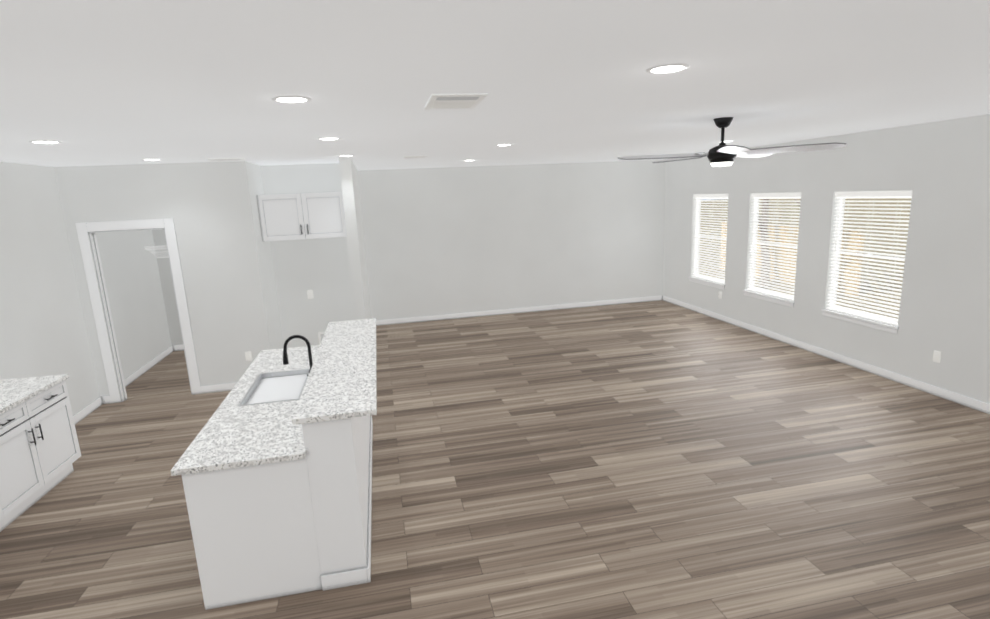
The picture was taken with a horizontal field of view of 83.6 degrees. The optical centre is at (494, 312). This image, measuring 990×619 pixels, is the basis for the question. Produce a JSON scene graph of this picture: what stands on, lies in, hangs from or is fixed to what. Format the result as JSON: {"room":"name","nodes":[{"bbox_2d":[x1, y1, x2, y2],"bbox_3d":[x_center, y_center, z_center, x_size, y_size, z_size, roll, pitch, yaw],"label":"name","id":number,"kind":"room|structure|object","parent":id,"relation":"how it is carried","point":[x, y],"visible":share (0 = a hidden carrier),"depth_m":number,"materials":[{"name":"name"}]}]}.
{"room":"kitchen","nodes":[
{"label":"kitchen","id":0,"kind":"room"},
{"bbox_2d":[0,161,171,415],"bbox_3d":[-4.345,0.356,3.550,0.140,2.840,12.320,-5,12,-11],"label":"wall","id":1,"kind":"structure","parent":0,"point":[43,330],"depth_m":6.12,"materials":[{"name":"grey paint"}]},
{"bbox_2d":[73,396,104,424],"bbox_3d":[-3.883,1.984,2.384,0.030,0.100,9.260,-5,12,-11],"label":"baseboard","id":2,"kind":"structure","parent":1,"relation":"attached to","point":[98,402],"depth_m":6.49,"materials":[{"name":"white wood"}]},
{"bbox_2d":[105,345,172,402],"bbox_3d":[-5.119,0.832,8.074,0.016,0.100,2.370,-5,12,-11],"label":"baseboard","id":3,"kind":"structure","parent":1,"relation":"attached to","point":[150,364],"depth_m":8.09,"materials":[{"name":"white wood"}]},
{"bbox_2d":[54,161,273,401],"bbox_3d":[-3.939,-0.351,6.790,2.030,2.840,0.120,-5,12,-11],"label":"wall","id":4,"kind":"structure","parent":0,"point":[247,288],"depth_m":6.70,"materials":[{"name":"grey paint"}]},
{"bbox_2d":[76,218,201,402],"bbox_3d":[-4.299,-0.006,6.773,1.030,2.205,0.138,-5,12,-11],"label":"door frame","id":5,"kind":"structure","parent":4,"relation":"attached to","point":[104,323],"depth_m":6.66,"materials":[{"name":"white wood"}]},
{"bbox_2d":[200,382,236,393],"bbox_3d":[-3.316,0.952,7.120,0.870,0.100,0.019,-5,12,-11],"label":"baseboard","id":6,"kind":"structure","parent":4,"relation":"attached to","point":[227,386],"depth_m":7.06,"materials":[{"name":"white wood"}]},
{"bbox_2d":[245,352,251,360],"bbox_3d":[-3.153,0.565,7.078,0.070,0.115,0.008,-5,12,-11],"label":"outlet","id":7,"kind":"object","parent":4,"relation":"attached to","point":[248,356],"visible":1,"depth_m":7.08,"materials":[{"name":"white plastic"}]},
{"bbox_2d":[152,229,182,344],"bbox_3d":[-3.921,-0.882,9.284,3.120,2.840,0.120,-5,12,-11],"label":"wall","id":8,"kind":"structure","parent":0,"point":[168,295],"depth_m":9.02,"materials":[{"name":"grey paint"}]},
{"bbox_2d":[145,245,167,257],"bbox_3d":[-4.463,-0.888,8.886,1.895,0.475,0.409,-5,12,-11],"label":"wire shelf","id":9,"kind":"object","parent":8,"relation":"attached to","point":[158,247],"visible":0.02,"depth_m":8.57,"materials":[{"name":"white metal"}]},
{"bbox_2d":[173,344,183,350],"bbox_3d":[-4.432,0.522,9.386,1.860,0.100,0.019,-5,12,-11],"label":"baseboard","id":10,"kind":"structure","parent":8,"relation":"attached to","point":[175,347],"depth_m":9.21,"materials":[{"name":"white wood"}]},
{"bbox_2d":[250,162,285,348],"bbox_3d":[-3.101,-0.524,7.421,0.120,2.840,0.810,-5,12,-11],"label":"wall","id":11,"kind":"structure","parent":0,"point":[255,170],"depth_m":7.46,"materials":[{"name":"grey paint"}]},
{"bbox_2d":[262,163,354,347],"bbox_3d":[-2.667,-0.663,7.982,1.210,2.840,0.120,-5,12,-11],"label":"wall","id":12,"kind":"structure","parent":0,"point":[321,266],"depth_m":7.94,"materials":[{"name":"grey paint"}]},
{"bbox_2d":[257,192,346,241],"bbox_3d":[-2.567,-1.304,7.499,1.086,0.595,0.596,-5,12,-11],"label":"upper cabinet","id":13,"kind":"object","parent":12,"relation":"attached to","point":[295,216],"visible":0.96,"depth_m":7.25,"materials":[{"name":"white wood"}]},
{"bbox_2d":[307,290,312,297],"bbox_3d":[-2.670,-0.256,7.997,0.070,0.115,0.008,-5,12,-11],"label":"outlet","id":14,"kind":"object","parent":12,"relation":"attached to","point":[310,293],"visible":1,"depth_m":8.00,"materials":[{"name":"white plastic"}]},
{"bbox_2d":[318,332,324,343],"bbox_3d":[-2.481,0.397,8.156,0.220,0.210,0.036,-5,12,-11],"label":"outlet box","id":15,"kind":"object","parent":12,"relation":"attached to","point":[321,334],"visible":0.21,"depth_m":8.15,"materials":[{"name":"white plastic"}]},
{"bbox_2d":[339,158,371,319],"bbox_3d":[-2.117,-0.824,8.621,0.140,2.840,3.060,-5,12,-11],"label":"wall column","id":16,"kind":"structure","parent":0,"point":[354,232],"depth_m":7.16,"materials":[{"name":"grey paint"}]},
{"bbox_2d":[0,300,989,618],"bbox_3d":[0.285,1.381,4.758,9.480,0.080,12.600,-5,12,-11],"label":"floor","id":17,"kind":"structure","parent":0,"point":[654,460],"depth_m":4.37,"materials":[{"name":"wood"}]},
{"bbox_2d":[0,374,80,531],"bbox_3d":[-3.991,1.082,4.439,0.622,1.020,1.086,-4,12,-9],"label":"base cabinet","id":18,"kind":"object","parent":17,"relation":"on","point":[40,453],"visible":1,"depth_m":4.50,"materials":[{"name":"white wood"}]},
{"bbox_2d":[171,328,372,609],"bbox_3d":[-1.537,0.934,4.412,0.990,1.100,2.506,-5,12,-11],"label":"kitchen island","id":19,"kind":"object","parent":17,"relation":"on","point":[273,466],"depth_m":3.27,"materials":[{"name":"white wood"}]},
{"bbox_2d":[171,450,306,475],"bbox_3d":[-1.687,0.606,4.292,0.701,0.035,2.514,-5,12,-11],"label":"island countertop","id":20,"kind":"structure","parent":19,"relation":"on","point":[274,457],"depth_m":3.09,"materials":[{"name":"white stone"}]},
{"bbox_2d":[283,335,310,361],"bbox_3d":[-1.521,0.380,4.272,0.237,0.400,0.133,-5,12,-11],"label":"faucet","id":21,"kind":"object","parent":20,"relation":"on","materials":[{"name":"black metal"}]},
{"bbox_2d":[291,318,376,425],"bbox_3d":[-1.173,0.347,4.366,0.465,0.035,2.565,-5,12,-11],"label":"island countertop","id":22,"kind":"structure","parent":19,"relation":"on","point":[341,383],"depth_m":3.78,"materials":[{"name":"white stone"}]},
{"bbox_2d":[0,0,989,169],"bbox_3d":[0.153,-1.482,4.149,9.480,0.100,12.600,-5,12,-11],"label":"ceiling","id":23,"kind":"structure","parent":0,"point":[102,82],"depth_m":2.54,"materials":[{"name":"white paint"}]},
{"bbox_2d":[28,140,60,143],"bbox_3d":[-3.311,-1.252,4.074,0.196,0.007,0.196,-5,12,-11],"label":"recessed light","id":24,"kind":"object","parent":23,"relation":"in","point":[44,142],"visible":1,"depth_m":4.06,"materials":[{"name":"white plastic"}]},
{"bbox_2d":[141,159,161,160],"bbox_3d":[-3.651,-1.621,5.886,0.196,0.007,0.196,-5,12,-11],"label":"recessed light","id":25,"kind":"object","parent":23,"relation":"in","point":[151,159],"visible":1,"depth_m":5.87,"materials":[{"name":"white plastic"}]},
{"bbox_2d":[207,158,244,160],"bbox_3d":[-3.040,-1.729,6.267,0.360,0.010,0.170,-5,12,-11],"label":"ceiling vent","id":26,"kind":"object","parent":23,"relation":"in","point":[224,159],"visible":1,"depth_m":6.22,"materials":[{"name":"white metal"}]},
{"bbox_2d":[272,96,310,102],"bbox_3d":[-1.051,-1.098,2.862,0.196,0.007,0.196,-5,12,-11],"label":"recessed light","id":27,"kind":"object","parent":23,"relation":"in","point":[290,99],"visible":1,"depth_m":2.85,"materials":[{"name":"white plastic"}]},
{"bbox_2d":[317,137,340,139],"bbox_3d":[-1.408,-1.472,4.701,0.196,0.007,0.196,-5,12,-11],"label":"recessed light","id":28,"kind":"object","parent":23,"relation":"in","point":[330,138],"visible":1,"depth_m":4.68,"materials":[{"name":"white plastic"}]},
{"bbox_2d":[403,156,426,158],"bbox_3d":[-1.045,-2.024,7.223,0.300,0.010,0.300,-5,12,-11],"label":"ceiling vent","id":29,"kind":"object","parent":23,"relation":"in","point":[405,157],"visible":1,"depth_m":7.16,"materials":[{"name":"white metal"}]},
{"bbox_2d":[425,94,487,108],"bbox_3d":[-0.231,-1.194,3.144,0.300,0.010,0.450,-5,12,-11],"label":"ceiling vent","id":30,"kind":"object","parent":23,"relation":"in","point":[453,101],"visible":1,"depth_m":3.10,"materials":[{"name":"white metal"}]},
{"bbox_2d":[496,144,512,145],"bbox_3d":[0.102,-1.830,6.060,0.196,0.007,0.196,-5,12,-11],"label":"recessed light","id":31,"kind":"object","parent":23,"relation":"in","point":[504,144],"visible":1,"depth_m":6.04,"materials":[{"name":"white plastic"}]},
{"bbox_2d":[646,64,689,73],"bbox_3d":[0.792,-1.113,2.537,0.196,0.007,0.196,-5,12,-11],"label":"recessed light","id":32,"kind":"object","parent":23,"relation":"in","point":[667,68],"visible":1,"depth_m":2.52,"materials":[{"name":"white plastic"}]},
{"bbox_2d":[617,117,845,165],"bbox_3d":[1.843,-1.415,4.626,1.665,0.380,1.675,-5,12,-11],"label":"ceiling fan","id":33,"kind":"object","parent":23,"relation":"hanging from","point":[722,153],"visible":1,"depth_m":4.53,"materials":[{"name":"grey"}]},
{"bbox_2d":[358,160,664,319],"bbox_3d":[-1.139,-1.250,10.415,9.340,2.840,0.140,-5,12,-11],"label":"wall","id":34,"kind":"structure","parent":0,"point":[447,240],"depth_m":10.62,"materials":[{"name":"grey paint"}]},
{"bbox_2d":[376,296,660,325],"bbox_3d":[0.590,-0.041,10.951,5.920,0.100,0.019,-5,12,-11],"label":"baseboard","id":35,"kind":"structure","parent":34,"relation":"attached to","point":[653,298],"depth_m":10.90,"materials":[{"name":"white wood"}]},
{"bbox_2d":[663,114,989,403],"bbox_3d":[4.783,-0.447,5.359,0.140,2.840,12.600,-5,12,-11],"label":"wall","id":36,"kind":"structure","parent":0,"point":[940,170],"depth_m":6.37,"materials":[{"name":"grey paint"}]},
{"bbox_2d":[689,197,727,289],"bbox_3d":[3.819,-1.273,9.781,0.160,1.595,1.100,-5,12,-11],"label":"window","id":37,"kind":"structure","parent":36,"relation":"in","point":[709,283],"depth_m":10.01,"materials":[{"name":"white plastic"}]},
{"bbox_2d":[692,194,727,283],"bbox_3d":[3.796,-1.310,9.768,0.074,1.511,1.048,-5,12,-11],"label":"window blinds","id":38,"kind":"object","parent":37,"relation":"attached to","point":[703,196],"visible":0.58,"depth_m":9.76,"materials":[{"name":"white plastic"}]},
{"bbox_2d":[743,197,798,306],"bbox_3d":[4.154,-0.960,8.232,0.160,1.595,1.110,-5,12,-11],"label":"window","id":39,"kind":"structure","parent":36,"relation":"in","point":[786,302],"depth_m":8.45,"materials":[{"name":"white plastic"}]},
{"bbox_2d":[747,193,800,300],"bbox_3d":[4.130,-0.996,8.220,0.074,1.511,1.058,-5,12,-11],"label":"window blinds","id":40,"kind":"object","parent":39,"relation":"attached to","point":[792,196],"visible":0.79,"depth_m":8.20,"materials":[{"name":"white plastic"}]},
{"bbox_2d":[661,295,989,413],"bbox_3d":[4.246,0.409,8.044,0.019,0.100,7.280,-5,12,-11],"label":"baseboard","id":41,"kind":"structure","parent":36,"relation":"attached to","point":[972,403],"depth_m":6.90,"materials":[{"name":"white wood"}]},
{"bbox_2d":[822,191,911,333],"bbox_3d":[4.491,-0.643,6.669,0.160,1.595,1.110,-5,12,-11],"label":"window","id":42,"kind":"structure","parent":36,"relation":"in","point":[865,322],"depth_m":6.80,"materials":[{"name":"white plastic"}]},
{"bbox_2d":[826,191,911,325],"bbox_3d":[4.468,-0.679,6.657,0.074,1.511,1.058,-5,12,-11],"label":"window blinds","id":43,"kind":"object","parent":42,"relation":"attached to","point":[840,195],"visible":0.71,"depth_m":6.62,"materials":[{"name":"white plastic"}]},
{"bbox_2d":[933,351,940,362],"bbox_3d":[4.687,0.472,5.869,0.008,0.115,0.070,-5,12,-11],"label":"outlet","id":44,"kind":"object","parent":36,"relation":"attached to","point":[936,356],"visible":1,"depth_m":5.87,"materials":[{"name":"white plastic"}]},
{"label":"outside","id":45,"kind":"structure","parent":0,"visible":0},
{"bbox_2d":[699,197,911,318],"bbox_3d":[71.636,-7.056,30.388,141.320,0.570,150.000,-5,12,-11],"label":"ground","id":46,"kind":"structure","parent":45,"point":[892,203],"depth_m":30.11,"materials":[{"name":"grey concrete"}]},
{"bbox_2d":[758,199,770,287],"bbox_3d":[7.276,-4.457,14.388,4.873,7.564,2.919,-5,12,-11],"label":"tree","id":47,"kind":"object","parent":46,"relation":"on","point":[765,242],"depth_m":14.41,"materials":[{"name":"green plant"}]},
{"bbox_2d":[720,222,864,295],"bbox_3d":[7.816,-1.600,15.185,0.110,1.541,5.245,-5,12,-11],"label":"fence","id":48,"kind":"object","parent":46,"relation":"on","point":[796,255],"depth_m":14.63,"materials":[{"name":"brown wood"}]}
]}

